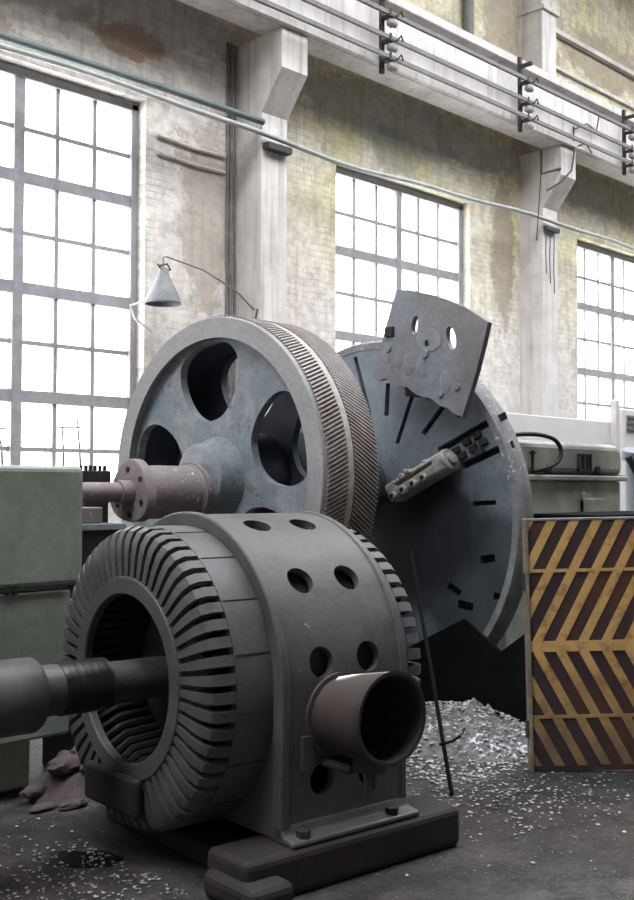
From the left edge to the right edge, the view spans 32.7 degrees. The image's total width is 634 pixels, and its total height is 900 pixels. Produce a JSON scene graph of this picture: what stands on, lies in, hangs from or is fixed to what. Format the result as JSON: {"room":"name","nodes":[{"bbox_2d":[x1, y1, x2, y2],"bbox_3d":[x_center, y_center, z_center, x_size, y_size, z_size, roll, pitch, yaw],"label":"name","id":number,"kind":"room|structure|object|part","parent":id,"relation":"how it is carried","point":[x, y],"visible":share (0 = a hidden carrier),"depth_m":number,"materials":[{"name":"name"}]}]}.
{"room":"factory workshop","nodes":[
{"label":"factory workshop","id":0,"kind":"room"},
{"bbox_2d":[0,0,633,522],"bbox_3d":[-0.669,-3.834,14.095,0.500,11.600,35.000,-2,-3,44],"label":"wall","id":1,"kind":"structure","parent":0,"point":[339,113],"depth_m":14.49,"materials":[{"name":"brick"}]},
{"bbox_2d":[0,61,137,504],"bbox_3d":[-3.171,-1.720,11.386,0.180,4.660,3.030,-2,-3,44],"label":"window","id":2,"kind":"structure","parent":1,"relation":"in","point":[15,174],"depth_m":11.75,"materials":[{"name":"paint"}]},
{"bbox_3d":[-3.182,-1.700,11.396,0.001,4.500,2.860,-2,-3,44],"label":"glass","id":3,"kind":"part","parent":2,"relation":"part of","materials":[{"name":"glass"}]},
{"bbox_2d":[157,134,225,157],"bbox_3d":[-1.482,-3.612,12.867,0.049,0.068,1.022,-2,-3,44],"label":"conduit","id":4,"kind":"object","parent":1,"relation":"attached to","point":[160,136],"visible":1,"depth_m":12.83,"materials":[{"name":"grey metal"}]},
{"bbox_2d":[157,151,225,174],"bbox_3d":[-1.483,-3.412,12.860,0.049,0.068,1.022,-2,-3,44],"label":"conduit","id":5,"kind":"object","parent":1,"relation":"attached to","point":[158,152],"visible":1,"depth_m":12.81,"materials":[{"name":"grey metal"}]},
{"bbox_2d":[225,42,228,314],"bbox_3d":[-1.105,-1.539,13.178,0.028,6.950,0.028,-2,-3,44],"label":"downpipe","id":6,"kind":"object","parent":1,"relation":"attached to","point":[227,125],"visible":0.35,"depth_m":13.23,"materials":[{"name":"metal"}]},
{"bbox_2d":[228,44,233,400],"bbox_3d":[-1.063,-1.538,13.221,0.044,6.950,0.044,-2,-3,44],"label":"downpipe","id":7,"kind":"object","parent":1,"relation":"attached to","point":[231,45],"visible":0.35,"depth_m":13.26,"materials":[{"name":"metal"}]},
{"bbox_2d":[233,45,236,394],"bbox_3d":[-1.014,-1.536,13.271,0.032,6.950,0.032,-2,-3,44],"label":"downpipe","id":8,"kind":"object","parent":1,"relation":"attached to","point":[235,87],"visible":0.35,"depth_m":13.31,"materials":[{"name":"metal"}]},
{"bbox_2d":[336,166,461,348],"bbox_3d":[1.179,-1.559,15.829,0.180,4.660,3.030,-2,-3,44],"label":"window","id":9,"kind":"structure","parent":1,"relation":"in","point":[395,262],"depth_m":15.82,"materials":[{"name":"paint"}]},
{"bbox_2d":[463,0,473,34],"bbox_3d":[2.356,-7.736,16.805,0.170,3.600,0.170,-2,-3,44],"label":"drain pipe","id":10,"kind":"object","parent":1,"relation":"attached to","point":[468,5],"visible":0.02,"depth_m":16.70,"materials":[{"name":"metal"}]},
{"bbox_2d":[518,0,559,75],"bbox_3d":[3.669,-7.703,17.968,0.550,3.580,0.490,-2,-3,44],"label":"column","id":11,"kind":"structure","parent":1,"relation":"attached to","point":[537,18],"depth_m":17.77,"materials":[{"name":"white concrete"}]},
{"bbox_2d":[556,28,633,109],"bbox_3d":[5.252,-6.886,19.819,0.110,0.680,3.500,-2,-3,44],"label":"trim","id":12,"kind":"structure","parent":1,"relation":"attached to","point":[560,34],"depth_m":19.54,"materials":[{"name":"grey metal"}]},
{"bbox_2d":[577,241,633,421],"bbox_3d":[5.531,-2.047,20.293,0.180,3.360,3.030,-2,-3,44],"label":"window","id":13,"kind":"structure","parent":1,"relation":"in","point":[611,314],"depth_m":20.21,"materials":[{"name":"paint"}]},
{"bbox_3d":[5.531,-2.047,20.293,0.180,3.360,3.030,-2,-3,44],"label":"frame","id":14,"kind":"part","parent":13,"relation":"part of","materials":[{"name":"paint"}]},
{"bbox_2d":[0,738,633,899],"bbox_3d":[6.103,1.912,7.255,19.500,0.300,35.000,-2,-3,44],"label":"floor","id":15,"kind":"structure","parent":0,"point":[448,873],"depth_m":4.44,"materials":[{"name":"concrete"}]},
{"bbox_2d":[0,465,82,792],"bbox_3d":[-2.563,0.854,4.750,1.158,1.595,2.845,-2,-3,44],"label":"cabinet","id":16,"kind":"object","parent":15,"relation":"on","point":[41,506],"visible":0.79,"depth_m":5.21,"materials":[{"name":"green metal"}]},
{"bbox_2d":[29,802,57,812],"bbox_3d":[-1.264,1.649,4.982,0.074,0.037,0.148,-2,-3,44],"label":"lump","id":17,"kind":"object","parent":15,"relation":"on","point":[47,806],"visible":1,"depth_m":4.96,"materials":[{"name":"brown stone"}]},
{"bbox_2d":[25,750,97,805],"bbox_3d":[-1.169,1.567,5.273,0.450,0.252,0.620,-2,-3,44],"label":"heap","id":18,"kind":"object","parent":15,"relation":"on","point":[59,789],"visible":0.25,"depth_m":5.12,"materials":[{"name":"brown soil"}]},
{"bbox_2d":[20,784,46,798],"bbox_3d":[-1.334,1.614,5.109,0.086,0.063,0.157,-2,-3,44],"label":"lump","id":19,"kind":"object","parent":18,"relation":"on","point":[36,790],"visible":1,"depth_m":5.08,"materials":[{"name":"brown stone"}]},
{"bbox_2d":[46,754,80,775],"bbox_3d":[-1.207,1.512,5.186,0.127,0.097,0.207,-2,-3,44],"label":"lump","id":20,"kind":"object","parent":18,"relation":"on","point":[62,765],"visible":0.9,"depth_m":5.14,"materials":[{"name":"stone"}]},
{"bbox_2d":[70,746,77,754],"bbox_3d":[-1.166,1.489,5.314,0.105,0.074,0.109,-2,-3,44],"label":"lump","id":21,"kind":"object","parent":18,"relation":"on","point":[72,751],"visible":0.16,"depth_m":5.28,"materials":[{"name":"stone"}]},
{"bbox_2d":[79,765,84,774],"bbox_3d":[-1.078,1.528,5.200,0.120,0.089,0.127,-1,-2,23],"label":"lump","id":22,"kind":"object","parent":18,"relation":"on","point":[80,766],"visible":0.19,"depth_m":5.17,"materials":[{"name":"brown stone"}]},
{"bbox_2d":[58,798,87,810],"bbox_3d":[-1.137,1.647,5.024,0.086,0.048,0.161,-2,-3,44],"label":"lump","id":23,"kind":"object","parent":15,"relation":"on","point":[71,804],"visible":1,"depth_m":5.00,"materials":[{"name":"stone"}]},
{"bbox_2d":[36,851,123,867],"bbox_3d":[-0.953,1.640,4.327,0.355,0.003,0.194,0,-2,1],"label":"puddle","id":24,"kind":"object","parent":15,"relation":"on","point":[74,859],"visible":1,"depth_m":4.32,"materials":[{"name":"black liquid"}]},
{"bbox_2d":[42,507,125,765],"bbox_3d":[-1.246,0.997,5.776,0.362,1.385,0.280,-2,-3,44],"label":"block","id":25,"kind":"object","parent":15,"relation":"on","point":[94,531],"visible":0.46,"depth_m":5.65,"materials":[{"name":"metal"}]},
{"bbox_2d":[82,459,213,521],"bbox_3d":[-1.078,0.234,6.119,0.362,0.367,1.015,-2,-3,44],"label":"shaft","id":26,"kind":"object","parent":25,"relation":"on","point":[138,491],"visible":0.92,"depth_m":6.13,"materials":[{"name":"metal"}]},
{"bbox_2d":[79,465,110,521],"bbox_3d":[-1.300,0.895,6.168,0.120,1.615,0.200,-2,-3,44],"label":"block","id":27,"kind":"object","parent":15,"relation":"on","point":[89,475],"visible":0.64,"depth_m":6.17,"materials":[{"name":"metal"}]},
{"bbox_3d":[-1.300,0.952,6.166,0.120,1.500,0.160,-2,-3,44],"label":"post","id":28,"kind":"part","parent":27,"relation":"part of","materials":[{"name":"metal"}]},
{"bbox_2d":[0,790,408,899],"bbox_3d":[-0.826,1.623,3.888,2.240,0.008,2.106,-1,-2,23],"label":"flakes","id":29,"kind":"object","parent":15,"relation":"on","point":[33,859],"visible":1,"depth_m":4.13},
{"bbox_2d":[236,27,307,416],"bbox_3d":[-0.579,-1.554,13.223,0.850,6.985,0.440,-2,-3,44],"label":"column","id":30,"kind":"structure","parent":15,"relation":"on","point":[272,66],"depth_m":13.19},
{"bbox_2d":[129,256,257,334],"bbox_3d":[-1.337,-1.727,12.459,0.468,0.862,1.764,-2,-3,44],"label":"wall lamp","id":31,"kind":"object","parent":30,"relation":"attached to","point":[162,293],"visible":0.99,"depth_m":11.97,"materials":[{"name":"metal"}]},
{"bbox_3d":[-1.929,-1.483,12.078,0.219,0.345,0.349,0,-2,15],"label":"cord","id":32,"kind":"part","parent":31,"relation":"part of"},
{"bbox_3d":[-1.714,-1.824,12.035,0.410,0.402,0.410,-2,-3,44],"label":"lamp shade","id":33,"kind":"part","parent":31,"relation":"part of","materials":[{"name":"metal"}]},
{"bbox_3d":[-1.243,-1.864,12.584,0.116,0.580,1.460,-2,-3,44],"label":"bracket rod","id":34,"kind":"part","parent":31,"relation":"part of","materials":[{"name":"metal"}]},
{"bbox_2d":[263,141,291,155],"bbox_3d":[-0.483,-3.683,13.207,0.120,0.080,0.400,-2,-3,44],"label":"clamp","id":35,"kind":"object","parent":30,"relation":"attached to","point":[270,146],"visible":1,"depth_m":13.15,"materials":[{"name":"metal"}]},
{"bbox_2d":[0,42,633,250],"bbox_3d":[-0.286,-3.812,13.369,0.064,0.220,32.501,-2,-3,44],"label":"pipe","id":36,"kind":"object","parent":30,"relation":"attached to","point":[5,47],"visible":1,"depth_m":13.04,"materials":[{"name":"metal"}]},
{"bbox_2d":[177,0,633,186],"bbox_3d":[-0.013,-5.537,13.515,0.480,0.990,34.800,-2,-3,44],"label":"beam","id":37,"kind":"structure","parent":30,"relation":"on","point":[254,16],"depth_m":15.22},
{"bbox_2d":[379,0,403,74],"bbox_3d":[0.965,-5.438,13.996,0.240,1.130,0.261,-2,-3,44],"label":"bracket","id":38,"kind":"object","parent":37,"relation":"attached to","point":[391,47],"visible":1,"depth_m":13.95,"materials":[{"name":"metal"}]},
{"bbox_3d":[0.979,-5.067,13.969,0.184,0.119,0.261,-2,-3,44],"label":"arm","id":39,"kind":"part","parent":38,"relation":"part of","materials":[{"name":"metal"}]},
{"bbox_3d":[0.980,-5.316,13.977,0.184,0.119,0.261,-2,-3,44],"label":"arm","id":40,"kind":"part","parent":38,"relation":"part of","materials":[{"name":"metal"}]},
{"bbox_3d":[0.981,-5.636,13.988,0.184,0.119,0.261,-2,-3,44],"label":"arm","id":41,"kind":"part","parent":38,"relation":"part of","materials":[{"name":"metal"}]},
{"bbox_2d":[253,0,633,163],"bbox_3d":[0.262,-5.090,13.229,0.045,0.052,34.000,-2,-3,44],"label":"bar","id":42,"kind":"object","parent":38,"relation":"attached to","point":[267,3],"visible":1,"depth_m":14.47,"materials":[{"name":"metal"}]},
{"bbox_2d":[301,0,633,149],"bbox_3d":[0.263,-5.340,13.237,0.045,0.052,34.000,-2,-3,44],"label":"bar","id":43,"kind":"object","parent":38,"relation":"attached to","point":[314,3],"visible":1,"depth_m":14.89,"materials":[{"name":"metal"}]},
{"bbox_2d":[356,0,633,133],"bbox_3d":[0.264,-5.660,13.248,0.045,0.052,34.000,-2,-3,44],"label":"bar","id":44,"kind":"object","parent":38,"relation":"attached to","point":[369,3],"visible":1,"depth_m":15.44,"materials":[{"name":"metal"}]},
{"bbox_2d":[517,57,538,131],"bbox_3d":[3.182,-5.356,16.261,0.240,1.130,0.261,-2,-3,44],"label":"bracket","id":45,"kind":"object","parent":37,"relation":"attached to","point":[528,87],"visible":1,"depth_m":16.21,"materials":[{"name":"metal"}]},
{"bbox_3d":[3.198,-5.554,16.252,0.184,0.119,0.261,-2,-3,44],"label":"arm","id":46,"kind":"part","parent":45,"relation":"part of","materials":[{"name":"metal"}]},
{"bbox_3d":[3.196,-4.984,16.233,0.184,0.119,0.261,-2,-3,44],"label":"arm","id":47,"kind":"part","parent":45,"relation":"part of","materials":[{"name":"metal"}]},
{"bbox_3d":[3.197,-5.234,16.241,0.184,0.119,0.261,-2,-3,44],"label":"arm","id":48,"kind":"part","parent":45,"relation":"part of","materials":[{"name":"metal"}]},
{"bbox_2d":[546,117,599,190],"bbox_3d":[4.207,-4.850,17.538,1.335,1.515,0.125,2,-2,-37],"label":"hanging wire","id":49,"kind":"object","parent":37,"relation":"hanging from","point":[570,171],"visible":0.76,"depth_m":17.48,"materials":[{"name":"metal"}]},
{"bbox_2d":[622,109,633,175],"bbox_3d":[5.392,-5.273,18.518,0.240,1.130,0.261,-2,-3,44],"label":"bracket","id":50,"kind":"object","parent":37,"relation":"attached to","point":[624,117],"visible":1,"depth_m":18.47,"materials":[{"name":"metal"}]},
{"bbox_3d":[5.406,-4.902,18.490,0.184,0.119,0.261,-2,-3,44],"label":"arm","id":51,"kind":"part","parent":50,"relation":"part of","materials":[{"name":"metal"}]},
{"bbox_3d":[5.407,-5.152,18.498,0.184,0.119,0.261,-2,-3,44],"label":"arm","id":52,"kind":"part","parent":50,"relation":"part of","materials":[{"name":"metal"}]},
{"bbox_3d":[5.408,-5.472,18.509,0.184,0.119,0.261,-2,-3,44],"label":"arm","id":53,"kind":"part","parent":50,"relation":"part of","materials":[{"name":"metal"}]},
{"bbox_2d":[106,795,458,899],"bbox_3d":[-0.289,1.574,4.687,1.157,0.165,1.590,2,-2,-40],"label":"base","id":54,"kind":"object","parent":15,"relation":"on","point":[258,867],"visible":0.56,"depth_m":4.10,"materials":[{"name":"grey metal"}]},
{"bbox_2d":[0,511,425,848],"bbox_3d":[-0.689,0.890,4.256,2.300,1.278,1.741,2,-2,-40],"label":"motor","id":55,"kind":"object","parent":54,"relation":"on","point":[253,671],"visible":1,"depth_m":4.18,"materials":[{"name":"metal"}]},
{"bbox_3d":[-0.305,1.235,4.743,0.630,0.600,1.300,2,-2,-40],"label":"plate","id":56,"kind":"part","parent":55,"relation":"part of","materials":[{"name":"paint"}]},
{"bbox_3d":[-0.304,0.884,4.755,0.630,1.208,1.310,2,-2,-40],"label":"stator frame","id":57,"kind":"part","parent":55,"relation":"part of","materials":[{"name":"paint"}]},
{"bbox_3d":[0.095,1.561,4.259,1.117,0.165,0.260,2,-2,-40],"label":"rail","id":58,"kind":"part","parent":54,"relation":"part of","materials":[{"name":"grey metal"}]},
{"bbox_2d":[298,426,386,524],"bbox_3d":[-0.027,0.782,7.243,0.938,1.920,0.890,-2,-3,44],"label":"headstock","id":59,"kind":"object","parent":15,"relation":"on","point":[382,481],"visible":0.06,"depth_m":7.04,"materials":[{"name":"metal"}]},
{"bbox_2d":[118,315,378,540],"bbox_3d":[-0.511,0.157,6.697,1.944,1.944,0.600,-2,-3,44],"label":"wheel","id":60,"kind":"object","parent":59,"relation":"attached to","point":[181,410],"visible":0.6,"depth_m":6.41,"materials":[{"name":"metal"}]},
{"bbox_2d":[409,550,460,795],"bbox_3d":[0.591,1.124,5.716,0.114,1.136,0.974,1,-2,-12],"label":"rod","id":61,"kind":"object","parent":15,"relation":"on","point":[443,743],"visible":1,"depth_m":5.60,"materials":[{"name":"black metal"}]},
{"bbox_2d":[337,340,533,647],"bbox_3d":[0.418,0.486,7.637,2.516,2.516,0.190,-2,-3,44],"label":"faceplate","id":62,"kind":"object","parent":15,"relation":"on","point":[463,531],"visible":0.51,"depth_m":7.08,"materials":[{"name":"metal"}]},
{"bbox_2d":[382,449,459,501],"bbox_3d":[0.681,0.173,7.153,0.589,0.355,0.193,-2,-3,44],"label":"chuck jaw","id":63,"kind":"object","parent":62,"relation":"attached to","point":[408,484],"visible":1,"depth_m":7.08,"materials":[{"name":"grey metal"}]},
{"bbox_2d":[372,290,491,416],"bbox_3d":[0.776,-0.636,7.082,0.957,0.873,0.210,-2,-3,44],"label":"plate","id":64,"kind":"object","parent":62,"relation":"attached to","point":[425,362],"visible":1,"depth_m":6.98,"materials":[{"name":"metal"}]},
{"bbox_2d":[408,619,526,722],"bbox_3d":[0.993,1.405,6.838,1.300,0.655,0.030,-2,-3,44],"label":"plate","id":65,"kind":"object","parent":15,"relation":"on","point":[466,664],"visible":0.39,"depth_m":6.82,"materials":[{"name":"black metal"}]},
{"bbox_2d":[409,697,527,762],"bbox_3d":[0.704,1.605,6.357,1.250,0.259,1.050,-2,-3,44],"label":"heap","id":66,"kind":"object","parent":15,"relation":"on","point":[474,733],"visible":0.38,"depth_m":6.09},
{"bbox_2d":[406,701,527,785],"bbox_3d":[0.641,1.609,6.241,1.303,0.204,1.227,-2,-3,44],"label":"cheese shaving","id":67,"kind":"object","parent":66,"relation":"on","point":[429,702],"visible":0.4,"depth_m":5.98,"materials":[{"name":"silver metal"}]},
{"bbox_2d":[406,760,632,870],"bbox_3d":[1.150,1.676,5.284,1.960,0.010,1.821,1,-2,-28],"label":"flakes","id":68,"kind":"object","parent":15,"relation":"on","point":[439,780],"visible":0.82,"depth_m":5.22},
{"bbox_2d":[519,145,575,416],"bbox_3d":[3.757,-1.393,17.652,0.850,6.985,0.440,-2,-3,44],"label":"column","id":69,"kind":"structure","parent":15,"relation":"on","point":[538,300],"depth_m":17.61,"materials":[{"name":"white concrete"}]},
{"bbox_2d":[536,149,560,239],"bbox_3d":[3.708,-4.032,17.168,0.475,1.431,0.127,1,-2,-24],"label":"cable","id":70,"kind":"object","parent":69,"relation":"attached to","point":[541,150],"visible":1,"depth_m":17.07,"materials":[{"name":"metal"}]},
{"bbox_2d":[543,225,559,293],"bbox_3d":[3.824,-3.088,17.578,0.060,1.070,0.400,-2,-3,44],"label":"cable","id":71,"kind":"object","parent":69,"relation":"hanging from","point":[546,227],"visible":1,"depth_m":17.55,"materials":[{"name":"metal"}]},
{"bbox_2d":[506,413,610,444],"bbox_3d":[2.952,0.776,13.165,0.060,2.346,2.432,-2,-3,44],"label":"partition panel","id":72,"kind":"object","parent":15,"relation":"on","point":[569,430],"visible":0.24,"depth_m":13.22,"materials":[{"name":"white metal"}]},
{"bbox_2d":[497,440,627,650],"bbox_3d":[1.553,0.867,8.353,0.965,1.835,1.710,-2,-3,44],"label":"housing","id":73,"kind":"object","parent":15,"relation":"on","point":[586,477],"visible":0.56,"depth_m":8.07,"materials":[{"name":"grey metal"}]},
{"bbox_3d":[1.538,0.072,7.718,0.024,0.140,0.060,-2,-3,44],"label":"gauge rod","id":74,"kind":"part","parent":73,"relation":"part of","materials":[{"name":"grey metal"}]},
{"bbox_2d":[515,432,562,472],"bbox_3d":[1.504,0.019,7.675,0.648,0.295,0.065,1,-2,-30],"label":"hose","id":75,"kind":"object","parent":73,"relation":"on","point":[518,434],"visible":0.85,"depth_m":7.73,"materials":[{"name":"black rubber"}]},
{"bbox_3d":[1.554,0.072,8.381,0.900,0.245,1.650,-2,-3,44],"label":"lid","id":76,"kind":"part","parent":73,"relation":"part of","materials":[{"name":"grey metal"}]},
{"bbox_3d":[2.036,0.096,8.224,0.016,0.130,0.200,-2,-3,44],"label":"nameplate frame","id":77,"kind":"part","parent":73,"relation":"part of","materials":[{"name":"grey metal"}]},
{"bbox_2d":[521,516,633,772],"bbox_3d":[1.672,1.026,5.841,1.167,1.335,0.298,-1,-2,-1],"label":"barrier","id":78,"kind":"object","parent":15,"relation":"on","point":[577,576],"visible":1,"depth_m":5.70,"materials":[{"name":"yellow metal"}]},
{"bbox_3d":[1.117,1.030,5.720,0.020,1.330,0.068,-1,-2,-1],"label":"edge post","id":79,"kind":"part","parent":78,"relation":"part of","materials":[{"name":"grey metal"}]},
{"bbox_3d":[1.679,0.361,5.749,1.130,0.014,0.046,-1,-2,-1],"label":"rail","id":80,"kind":"part","parent":78,"relation":"part of","materials":[{"name":"grey metal"}]},
{"bbox_2d":[534,511,633,517],"bbox_3d":[2.011,1.088,7.316,0.500,1.325,1.280,-2,-3,44],"label":"bench","id":81,"kind":"object","parent":15,"relation":"on","point":[602,513],"visible":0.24,"depth_m":6.96,"materials":[{"name":"black metal"}]},
{"bbox_2d":[621,447,633,510],"bbox_3d":[2.814,0.898,9.415,0.196,1.850,0.484,-2,-3,44],"label":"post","id":82,"kind":"object","parent":81,"relation":"on","point":[627,453],"visible":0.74,"depth_m":9.31,"materials":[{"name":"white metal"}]},
{"bbox_3d":[2.849,0.229,9.404,0.484,0.364,0.102,2,-3,-42],"label":"lever arm","id":83,"kind":"part","parent":82,"relation":"part of","materials":[{"name":"metal"}]},
{"bbox_2d":[611,400,619,482],"bbox_3d":[3.877,0.663,14.014,0.080,2.633,0.099,-2,-3,44],"label":"post","id":84,"kind":"object","parent":15,"relation":"on","point":[615,404],"visible":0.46,"depth_m":14.02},
{"bbox_2d":[620,481,625,510],"label":"post","id":85,"kind":"object","parent":15,"relation":"in","point":[622,483],"depth_m":14.11,"materials":[{"name":"metal"}]},
{"bbox_2d":[620,409,633,475],"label":"electrical box","id":86,"kind":"object","parent":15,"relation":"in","point":[626,427],"depth_m":14.16,"materials":[{"name":"metal"}]},
{"label":"outside","id":87,"kind":"structure","parent":0,"visible":0},
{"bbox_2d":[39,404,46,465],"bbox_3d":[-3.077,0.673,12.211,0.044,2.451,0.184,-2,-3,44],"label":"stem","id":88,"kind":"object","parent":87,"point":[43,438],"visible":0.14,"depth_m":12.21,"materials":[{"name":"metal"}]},
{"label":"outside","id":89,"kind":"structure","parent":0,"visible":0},
{"bbox_2d":[76,406,81,464],"bbox_3d":[-2.756,0.635,12.541,0.044,2.551,0.144,-2,-3,44],"label":"stem","id":90,"kind":"object","parent":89,"point":[78,434],"visible":0.14,"depth_m":12.54,"materials":[{"name":"metal"}]},
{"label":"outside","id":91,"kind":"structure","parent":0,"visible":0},
{"bbox_2d":[0,437,3,464],"bbox_3d":[-3.455,0.784,11.821,0.044,2.201,0.144,-2,-3,44],"label":"stem","id":92,"kind":"object","parent":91,"point":[1,452],"visible":0.02,"depth_m":11.83,"materials":[{"name":"metal"}]},
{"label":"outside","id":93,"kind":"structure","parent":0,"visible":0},
{"bbox_2d":[61,416,64,465],"bbox_3d":[-2.910,0.755,12.380,0.044,2.301,0.064,-2,-3,44],"label":"stem","id":94,"kind":"object","parent":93,"point":[63,454],"visible":0.3,"depth_m":12.39,"materials":[{"name":"metal"}]},
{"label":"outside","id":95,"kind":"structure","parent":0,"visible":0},
{"bbox_2d":[0,426,96,428],"bbox_3d":[-3.556,-0.271,11.822,0.022,0.089,2.701,-2,-3,44],"label":"wire","id":96,"kind":"object","parent":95,"point":[81,426],"visible":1,"depth_m":12.29,"materials":[{"name":"metal"}]},
{"bbox_3d":[-4.915,-1.715,8.795,0.850,6.985,0.440,-2,-3,44],"label":"column","id":97,"kind":"structure","parent":0,"visible":0},
{"bbox_2d":[0,31,264,124],"bbox_3d":[-6.161,-4.168,7.417,0.080,0.096,15.761,-2,-3,44],"label":"pipe","id":98,"kind":"object","parent":97,"relation":"attached to","point":[19,41],"visible":1,"depth_m":11.58,"materials":[{"name":"grey metal"}]}
]}

